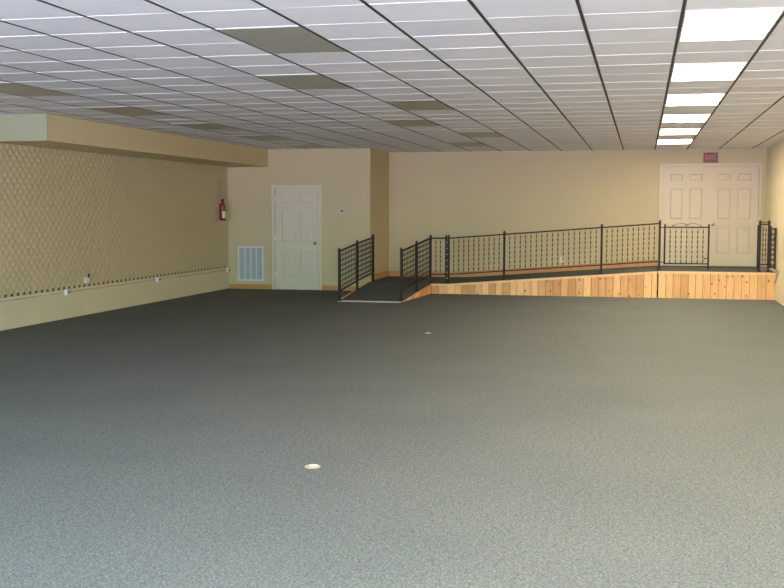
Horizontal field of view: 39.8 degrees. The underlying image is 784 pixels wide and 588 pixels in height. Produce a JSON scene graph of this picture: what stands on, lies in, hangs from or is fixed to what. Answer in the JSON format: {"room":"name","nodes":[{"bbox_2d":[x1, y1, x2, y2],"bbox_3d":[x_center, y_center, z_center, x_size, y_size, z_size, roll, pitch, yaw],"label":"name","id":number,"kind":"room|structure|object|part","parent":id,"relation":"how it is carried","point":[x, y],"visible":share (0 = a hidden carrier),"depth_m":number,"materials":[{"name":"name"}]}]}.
{"room":"empty commercial space","nodes":[
{"label":"empty commercial space","id":0,"kind":"room"},
{"bbox_2d":[0,143,228,330],"bbox_3d":[-6.008,-0.744,11.168,0.164,2.958,23.185,1,4,13],"label":"wall","id":1,"kind":"structure","parent":0,"point":[66,216],"depth_m":17.06,"materials":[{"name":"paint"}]},
{"bbox_2d":[84,273,89,282],"bbox_3d":[-4.659,-0.243,16.589,0.050,0.145,0.120,1,4,13],"label":"plug adapter","id":2,"kind":"object","parent":1,"relation":"attached to","point":[86,279],"visible":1,"depth_m":16.58,"materials":[{"name":"white plastic"}]},
{"bbox_3d":[-4.669,-0.213,16.594,0.028,0.085,0.120,1,4,13],"label":"plate","id":3,"kind":"part","parent":2,"relation":"part of","materials":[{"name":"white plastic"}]},
{"bbox_2d":[0,270,227,301],"bbox_3d":[-5.949,0.525,11.172,0.022,0.404,22.920,1,4,13],"label":"conduit","id":4,"kind":"object","parent":1,"relation":"attached to","point":[220,270],"visible":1,"depth_m":17.32,"materials":[{"name":"beige metal"}]},
{"bbox_2d":[64,289,70,294],"bbox_3d":[-4.798,-0.028,16.041,0.060,0.080,0.130,1,4,13],"label":"junction box","id":5,"kind":"object","parent":4,"relation":"attached to","point":[67,291],"visible":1,"depth_m":16.00,"materials":[{"name":"white plastic"}]},
{"bbox_2d":[219,198,225,220],"bbox_3d":[-3.402,-1.696,21.757,0.122,0.446,0.128,-2,5,-30],"label":"fire extinguisher","id":6,"kind":"object","parent":1,"relation":"attached to","point":[222,207],"visible":1,"depth_m":21.71,"materials":[{"name":"metal"}]},
{"bbox_2d":[227,148,362,290],"bbox_3d":[-1.898,-1.568,22.001,2.995,2.958,0.166,1,4,13],"label":"wall","id":7,"kind":"structure","parent":0,"point":[339,172],"depth_m":21.87,"materials":[{"name":"beige paint"}]},
{"bbox_2d":[238,246,263,280],"bbox_3d":[-2.898,-0.623,22.228,0.550,0.704,0.013,1,4,13],"label":"air vent","id":8,"kind":"object","parent":7,"relation":"in","point":[250,258],"visible":1,"depth_m":22.23,"materials":[{"name":"metal"}]},
{"bbox_2d":[274,188,318,289],"bbox_3d":[-1.943,-1.111,21.921,0.928,2.042,0.105,1,4,13],"label":"door","id":9,"kind":"structure","parent":7,"relation":"in","point":[296,209],"depth_m":21.94,"materials":[{"name":"white paint"}]},
{"bbox_2d":[271,185,321,289],"bbox_3d":[-1.930,-1.144,21.948,1.056,2.120,0.044,1,4,13],"label":"door frame","id":10,"kind":"structure","parent":7,"relation":"attached to","point":[273,187],"depth_m":21.87,"materials":[{"name":"white paint"}]},
{"bbox_2d":[363,148,388,284],"bbox_3d":[-0.307,-1.602,22.478,0.150,2.958,1.780,1,4,13],"label":"wall","id":11,"kind":"structure","parent":0,"point":[375,162],"depth_m":22.11,"materials":[{"name":"beige paint"}]},
{"bbox_2d":[370,271,388,279],"bbox_3d":[-0.245,-0.384,22.479,0.016,0.121,1.630,1,4,13],"label":"baseboard","id":12,"kind":"structure","parent":11,"relation":"attached to","point":[385,273],"depth_m":22.47,"materials":[{"name":"brown wood"}]},
{"bbox_2d":[0,288,783,587],"bbox_3d":[-0.578,0.825,10.813,10.965,0.100,24.930,1,4,13],"label":"floor","id":13,"kind":"structure","parent":0,"point":[520,441],"depth_m":7.45,"materials":[{"name":"grey carpet"}]},
{"bbox_2d":[304,464,319,468],"bbox_3d":[-0.498,1.076,6.789,0.100,0.014,0.100,1,4,13],"label":"floor outlet cover","id":14,"kind":"object","parent":13,"relation":"on","point":[309,466],"visible":1,"depth_m":6.76,"materials":[{"name":"metal"}]},
{"bbox_2d":[337,276,444,302],"bbox_3d":[0.093,-0.129,21.076,1.308,0.235,4.238,1,4,13],"label":"ramp","id":15,"kind":"object","parent":13,"relation":"on","point":[386,289],"visible":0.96,"depth_m":20.25,"materials":[{"name":"grey carpet"}]},
{"bbox_2d":[336,234,374,300],"bbox_3d":[-0.653,-0.535,20.344,0.090,1.132,2.570,1,4,13],"label":"ramp railing","id":16,"kind":"object","parent":15,"relation":"on","point":[357,243],"visible":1,"depth_m":20.28,"materials":[{"name":"metal"}]},
{"bbox_3d":[-0.932,-0.348,19.147,0.090,0.940,0.090,1,4,13],"label":"post","id":17,"kind":"part","parent":16,"relation":"part of","materials":[{"name":"metal"}]},
{"bbox_3d":[-0.792,-0.848,19.714,0.036,0.129,1.204,1,4,13],"label":"rail","id":18,"kind":"part","parent":16,"relation":"part of","materials":[{"name":"metal"}]},
{"bbox_3d":[-0.793,-0.150,19.768,0.030,0.125,1.204,1,4,13],"label":"rail","id":19,"kind":"part","parent":16,"relation":"part of","materials":[{"name":"metal"}]},
{"bbox_3d":[-0.653,-0.546,20.343,0.090,0.940,0.090,1,4,13],"label":"post","id":20,"kind":"part","parent":16,"relation":"part of","materials":[{"name":"metal"}]},
{"bbox_3d":[-0.513,-1.036,20.912,0.036,0.107,1.204,1,4,13],"label":"rail","id":21,"kind":"part","parent":16,"relation":"part of","materials":[{"name":"metal"}]},
{"bbox_3d":[-0.375,-0.723,21.542,0.090,0.940,0.090,1,4,13],"label":"post","id":22,"kind":"part","parent":16,"relation":"part of","materials":[{"name":"metal"}]},
{"bbox_2d":[398,235,431,300],"bbox_3d":[0.455,-0.515,20.049,0.092,1.124,2.095,1,5,17],"label":"ramp railing","id":23,"kind":"object","parent":15,"relation":"on","point":[417,243],"visible":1,"depth_m":20.01,"materials":[{"name":"metal"}]},
{"bbox_3d":[0.165,-0.350,19.099,0.090,0.940,0.090,1,5,17],"label":"post","id":24,"kind":"part","parent":23,"relation":"part of","materials":[{"name":"metal"}]},
{"bbox_3d":[0.310,-0.834,19.543,0.036,0.113,0.966,1,5,17],"label":"rail","id":25,"kind":"part","parent":23,"relation":"part of","materials":[{"name":"metal"}]},
{"bbox_3d":[0.453,-0.515,20.049,0.090,0.940,0.090,1,5,17],"label":"post","id":26,"kind":"part","parent":23,"relation":"part of","materials":[{"name":"metal"}]},
{"bbox_3d":[0.746,-0.680,20.998,0.090,0.940,0.090,1,5,17],"label":"post","id":27,"kind":"part","parent":23,"relation":"part of","materials":[{"name":"metal"}]},
{"bbox_2d":[431,266,657,297],"bbox_3d":[3.062,-0.292,21.518,4.264,0.503,2.022,1,4,13],"label":"ramp","id":28,"kind":"object","parent":13,"relation":"on","point":[639,282],"visible":0.99,"depth_m":20.54,"materials":[{"name":"brown wood"}]},
{"bbox_2d":[432,235,446,282],"bbox_3d":[0.932,-0.679,20.991,0.329,0.940,0.090,1,4,13],"label":"landing railing","id":29,"kind":"object","parent":28,"relation":"on","point":[445,237],"visible":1,"depth_m":20.96,"materials":[{"name":"metal"}]},
{"bbox_3d":[1.048,-0.677,20.964,0.090,0.940,0.090,1,4,13],"label":"post","id":30,"kind":"part","parent":29,"relation":"part of","materials":[{"name":"metal"}]},
{"bbox_3d":[2.834,-0.291,20.538,4.260,0.338,0.014,1,4,13],"label":"edge trim","id":31,"kind":"part","parent":28,"relation":"part of","materials":[{"name":"brown wood"}]},
{"bbox_3d":[3.064,-0.276,21.527,4.205,0.470,1.950,1,4,13],"label":"frame","id":32,"kind":"part","parent":28,"relation":"part of","materials":[{"name":"brown wood"}]},
{"bbox_2d":[447,220,661,282],"bbox_3d":[3.021,-0.788,20.500,4.043,1.240,0.090,1,4,13],"label":"ramp railing","id":33,"kind":"object","parent":28,"relation":"on","point":[504,234],"visible":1,"depth_m":20.47,"materials":[{"name":"metal"}]},
{"bbox_3d":[1.095,-0.676,20.953,0.090,0.940,0.090,1,4,13],"label":"post","id":34,"kind":"part","parent":33,"relation":"part of","materials":[{"name":"metal"}]},
{"bbox_3d":[1.619,-0.409,20.853,1.039,0.100,0.030,1,4,13],"label":"rail","id":35,"kind":"part","parent":33,"relation":"part of","materials":[{"name":"metal"}]},
{"bbox_3d":[1.620,-1.107,20.799,1.039,0.104,0.036,1,4,13],"label":"rail","id":36,"kind":"part","parent":33,"relation":"part of","materials":[{"name":"metal"}]},
{"bbox_3d":[2.143,-0.737,20.706,0.090,0.940,0.090,1,4,13],"label":"post","id":37,"kind":"part","parent":33,"relation":"part of","materials":[{"name":"metal"}]},
{"bbox_3d":[3.032,-0.492,20.520,1.789,0.157,0.030,1,4,13],"label":"rail","id":38,"kind":"part","parent":33,"relation":"part of","materials":[{"name":"metal"}]},
{"bbox_3d":[3.033,-1.190,20.466,1.789,0.161,0.036,1,4,13],"label":"rail","id":39,"kind":"part","parent":33,"relation":"part of","materials":[{"name":"metal"}]},
{"bbox_3d":[3.921,-0.842,20.287,0.090,0.940,0.090,1,4,13],"label":"post","id":40,"kind":"part","parent":33,"relation":"part of","materials":[{"name":"metal"}]},
{"bbox_3d":[4.434,-0.574,20.189,1.017,0.097,0.030,1,4,13],"label":"rail","id":41,"kind":"part","parent":33,"relation":"part of","materials":[{"name":"metal"}]},
{"bbox_3d":[4.435,-1.272,20.136,1.017,0.101,0.036,1,4,13],"label":"rail","id":42,"kind":"part","parent":33,"relation":"part of","materials":[{"name":"metal"}]},
{"bbox_3d":[4.948,-0.901,20.046,0.090,0.940,0.090,1,4,13],"label":"post","id":43,"kind":"part","parent":33,"relation":"part of","materials":[{"name":"metal"}]},
{"bbox_2d":[661,223,709,269],"bbox_3d":[5.388,-0.874,19.945,0.871,0.862,0.034,1,4,13],"label":"iron gate","id":44,"kind":"object","parent":33,"relation":"attached to","point":[665,226],"visible":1,"depth_m":19.92,"materials":[{"name":"metal"}]},
{"bbox_3d":[5.417,-0.558,19.963,0.748,0.024,0.030,1,4,13],"label":"rail","id":45,"kind":"part","parent":44,"relation":"part of","materials":[{"name":"metal"}]},
{"bbox_3d":[5.418,-1.226,19.912,0.748,0.024,0.030,1,4,13],"label":"rail","id":46,"kind":"part","parent":44,"relation":"part of","materials":[{"name":"metal"}]},
{"bbox_2d":[657,266,775,299],"bbox_3d":[6.147,-0.234,20.809,2.067,0.504,2.022,1,4,13],"label":"wooden platform","id":47,"kind":"object","parent":13,"relation":"on","point":[692,282],"visible":0.98,"depth_m":19.86,"materials":[{"name":"brown wood"}]},
{"bbox_3d":[5.925,-0.383,19.816,2.062,0.044,0.014,1,4,13],"label":"edge trim","id":48,"kind":"part","parent":47,"relation":"part of","materials":[{"name":"brown wood"}]},
{"bbox_2d":[756,220,770,271],"bbox_3d":[6.740,-0.867,19.634,0.245,0.940,0.090,1,4,13],"label":"railing end section","id":49,"kind":"object","parent":47,"relation":"on","point":[760,268],"visible":1,"depth_m":19.63,"materials":[{"name":"metal"}]},
{"bbox_3d":[6.665,-0.868,19.651,0.090,0.940,0.090,1,4,13],"label":"post","id":50,"kind":"part","parent":49,"relation":"part of","materials":[{"name":"metal"}]},
{"bbox_3d":[6.740,-0.448,19.666,0.131,0.100,0.040,1,4,13],"label":"foot plate","id":51,"kind":"part","parent":49,"relation":"part of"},
{"bbox_3d":[6.816,-0.866,19.617,0.090,0.940,0.090,1,4,13],"label":"post","id":52,"kind":"part","parent":49,"relation":"part of","materials":[{"name":"metal"}]},
{"bbox_2d":[769,226,776,268],"bbox_3d":[6.845,-0.838,19.486,0.052,0.765,0.284,0,4,3],"label":"gate leaf","id":53,"kind":"object","parent":49,"relation":"attached to","point":[771,265],"visible":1,"depth_m":19.45,"materials":[{"name":"metal"}]},
{"bbox_2d":[0,0,783,151],"bbox_3d":[-0.573,-2.153,10.584,10.965,0.202,24.930,1,4,13],"label":"ceiling","id":54,"kind":"structure","parent":0,"point":[539,75],"depth_m":9.36,"materials":[{"name":"tile"}]},
{"bbox_2d":[0,83,74,96],"bbox_3d":[-3.845,-2.133,11.183,0.594,0.064,1.218,1,4,13],"label":"ceiling light","id":55,"kind":"object","parent":54,"relation":"attached to","point":[9,88],"visible":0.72,"depth_m":11.30,"materials":[{"name":"grey plastic"}]},
{"bbox_2d":[86,107,171,115],"bbox_3d":[-3.288,-2.317,13.592,0.594,0.064,1.218,1,4,13],"label":"ceiling light","id":56,"kind":"object","parent":54,"relation":"attached to","point":[127,111],"visible":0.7,"depth_m":13.57,"materials":[{"name":"grey plastic"}]},
{"bbox_2d":[0,114,267,166],"bbox_3d":[-3.885,-2.449,18.002,0.880,0.340,8.400,1,4,13],"label":"soffit","id":57,"kind":"structure","parent":54,"relation":"attached to","point":[36,130],"depth_m":15.89,"materials":[{"name":"paint"}]},
{"bbox_2d":[174,123,240,129],"bbox_3d":[-2.731,-2.500,16.002,0.594,0.064,1.218,1,4,13],"label":"ceiling light","id":58,"kind":"object","parent":54,"relation":"attached to","point":[203,126],"visible":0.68,"depth_m":15.97,"materials":[{"name":"grey plastic"}]},
{"bbox_2d":[235,135,290,139],"bbox_3d":[-2.174,-2.684,18.412,0.594,0.064,1.218,1,4,13],"label":"ceiling light","id":59,"kind":"object","parent":54,"relation":"attached to","point":[256,137],"visible":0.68,"depth_m":18.34,"materials":[{"name":"grey plastic"}]},
{"bbox_2d":[216,26,345,54],"bbox_3d":[-0.777,-1.879,7.940,0.594,0.064,1.218,1,4,13],"label":"ceiling light","id":60,"kind":"object","parent":54,"relation":"attached to","point":[292,39],"visible":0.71,"depth_m":7.89,"materials":[{"name":"grey plastic"}]},
{"bbox_2d":[257,74,351,89],"bbox_3d":[-0.824,-2.075,10.489,0.594,0.064,1.218,1,4,13],"label":"ceiling light","id":61,"kind":"object","parent":54,"relation":"attached to","point":[303,81],"visible":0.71,"depth_m":10.47,"materials":[{"name":"grey plastic"}]},
{"bbox_2d":[283,144,329,147],"bbox_3d":[-1.617,-2.868,20.821,0.594,0.064,1.218,1,4,13],"label":"ceiling light","id":62,"kind":"object","parent":54,"relation":"attached to","point":[293,145],"visible":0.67,"depth_m":20.59,"materials":[{"name":"grey plastic"}]},
{"bbox_2d":[383,119,439,126],"bbox_3d":[0.290,-2.443,15.308,0.594,0.064,1.218,1,4,13],"label":"ceiling light","id":63,"kind":"object","parent":54,"relation":"attached to","point":[409,122],"visible":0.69,"depth_m":15.36,"materials":[{"name":"grey plastic"}]},
{"bbox_2d":[385,100,453,110],"bbox_3d":[0.337,-2.247,12.760,0.594,0.064,1.218,1,4,13],"label":"ceiling light","id":64,"kind":"object","parent":54,"relation":"attached to","point":[409,105],"visible":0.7,"depth_m":12.74,"materials":[{"name":"grey plastic"}]},
{"bbox_2d":[446,142,486,145],"bbox_3d":[1.404,-2.810,20.127,0.594,0.064,1.218,1,4,13],"label":"ceiling light","id":65,"kind":"object","parent":54,"relation":"attached to","point":[452,143],"visible":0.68,"depth_m":19.90,"materials":[{"name":"beige plastic"}]},
{"bbox_2d":[457,132,503,136],"bbox_3d":[1.451,-2.615,17.579,0.594,0.064,1.218,1,4,13],"label":"ceiling light","id":66,"kind":"object","parent":54,"relation":"attached to","point":[468,134],"visible":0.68,"depth_m":17.55,"materials":[{"name":"beige plastic"}]},
{"bbox_2d":[657,139,692,143],"bbox_3d":[5.029,-2.741,19.295,0.594,0.064,1.218,1,4,13],"label":"ceiling light","id":67,"kind":"object","parent":54,"relation":"attached to","point":[673,141],"visible":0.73,"depth_m":19.23,"materials":[{"name":"white plastic"}]},
{"bbox_2d":[659,129,699,134],"bbox_3d":[4.472,-2.557,16.885,0.594,0.064,1.218,1,4,13],"label":"ceiling light","id":68,"kind":"object","parent":54,"relation":"attached to","point":[662,131],"visible":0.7,"depth_m":16.83,"materials":[{"name":"white plastic"}]},
{"bbox_2d":[661,114,710,122],"bbox_3d":[3.915,-2.373,14.476,0.594,0.064,1.218,1,4,13],"label":"ceiling light","id":69,"kind":"object","parent":54,"relation":"attached to","point":[690,117],"visible":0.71,"depth_m":14.47,"materials":[{"name":"white plastic"}]},
{"bbox_2d":[665,94,724,105],"bbox_3d":[3.358,-2.189,12.066,0.594,0.064,1.218,1,4,13],"label":"ceiling light","id":70,"kind":"object","parent":54,"relation":"attached to","point":[684,99],"visible":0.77,"depth_m":12.01,"materials":[{"name":"white plastic"}]},
{"bbox_2d":[670,62,747,80],"bbox_3d":[2.801,-2.006,9.656,0.594,0.064,1.218,1,4,13],"label":"ceiling light","id":71,"kind":"object","parent":54,"relation":"attached to","point":[697,71],"visible":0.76,"depth_m":9.60,"materials":[{"name":"white plastic"}]},
{"bbox_2d":[679,8,783,41],"bbox_3d":[2.244,-1.822,7.247,0.594,0.064,1.218,1,4,13],"label":"ceiling light","id":72,"kind":"object","parent":54,"relation":"attached to","point":[734,24],"visible":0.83,"depth_m":7.19,"materials":[{"name":"white plastic"}]},
{"bbox_2d":[389,149,766,286],"bbox_3d":[3.676,-1.590,22.397,7.650,2.958,0.150,1,4,13],"label":"wall","id":73,"kind":"structure","parent":0,"point":[436,194],"depth_m":22.49,"materials":[{"name":"beige paint"}]},
{"bbox_2d":[389,260,657,276],"bbox_3d":[2.672,-0.541,22.623,5.599,0.421,0.018,1,4,13],"label":"baseboard","id":74,"kind":"structure","parent":73,"relation":"attached to","point":[391,273],"depth_m":22.54,"materials":[{"name":"brown wood"}]},
{"bbox_2d":[661,167,709,265],"bbox_3d":[5.901,-1.561,21.789,0.905,1.976,0.032,1,4,13],"label":"door","id":75,"kind":"structure","parent":73,"relation":"in","point":[685,189],"depth_m":21.77,"materials":[{"name":"beige paint"}]},
{"bbox_2d":[658,163,762,265],"bbox_3d":[6.354,-1.583,21.678,1.976,2.054,0.044,1,4,13],"label":"door frame","id":76,"kind":"structure","parent":73,"relation":"attached to","point":[760,165],"depth_m":21.62,"materials":[{"name":"beige paint"}]},
{"bbox_2d":[703,153,717,162],"bbox_3d":[6.344,-2.716,21.585,0.270,0.195,0.058,1,4,13],"label":"exit sign","id":77,"kind":"object","parent":73,"relation":"attached to","point":[707,157],"visible":1,"depth_m":21.56,"materials":[{"name":"red plastic"}]},
{"bbox_2d":[709,166,758,265],"bbox_3d":[6.794,-1.541,21.547,0.917,1.976,0.105,1,4,13],"label":"door","id":78,"kind":"structure","parent":73,"relation":"in","point":[734,190],"depth_m":21.57,"materials":[{"name":"beige paint"}]},
{"bbox_2d":[764,140,783,305],"bbox_3d":[4.694,-0.599,9.486,0.150,2.958,24.630,1,4,13],"label":"wall","id":79,"kind":"structure","parent":0,"point":[774,199],"depth_m":19.53,"materials":[{"name":"beige paint"}]}
]}

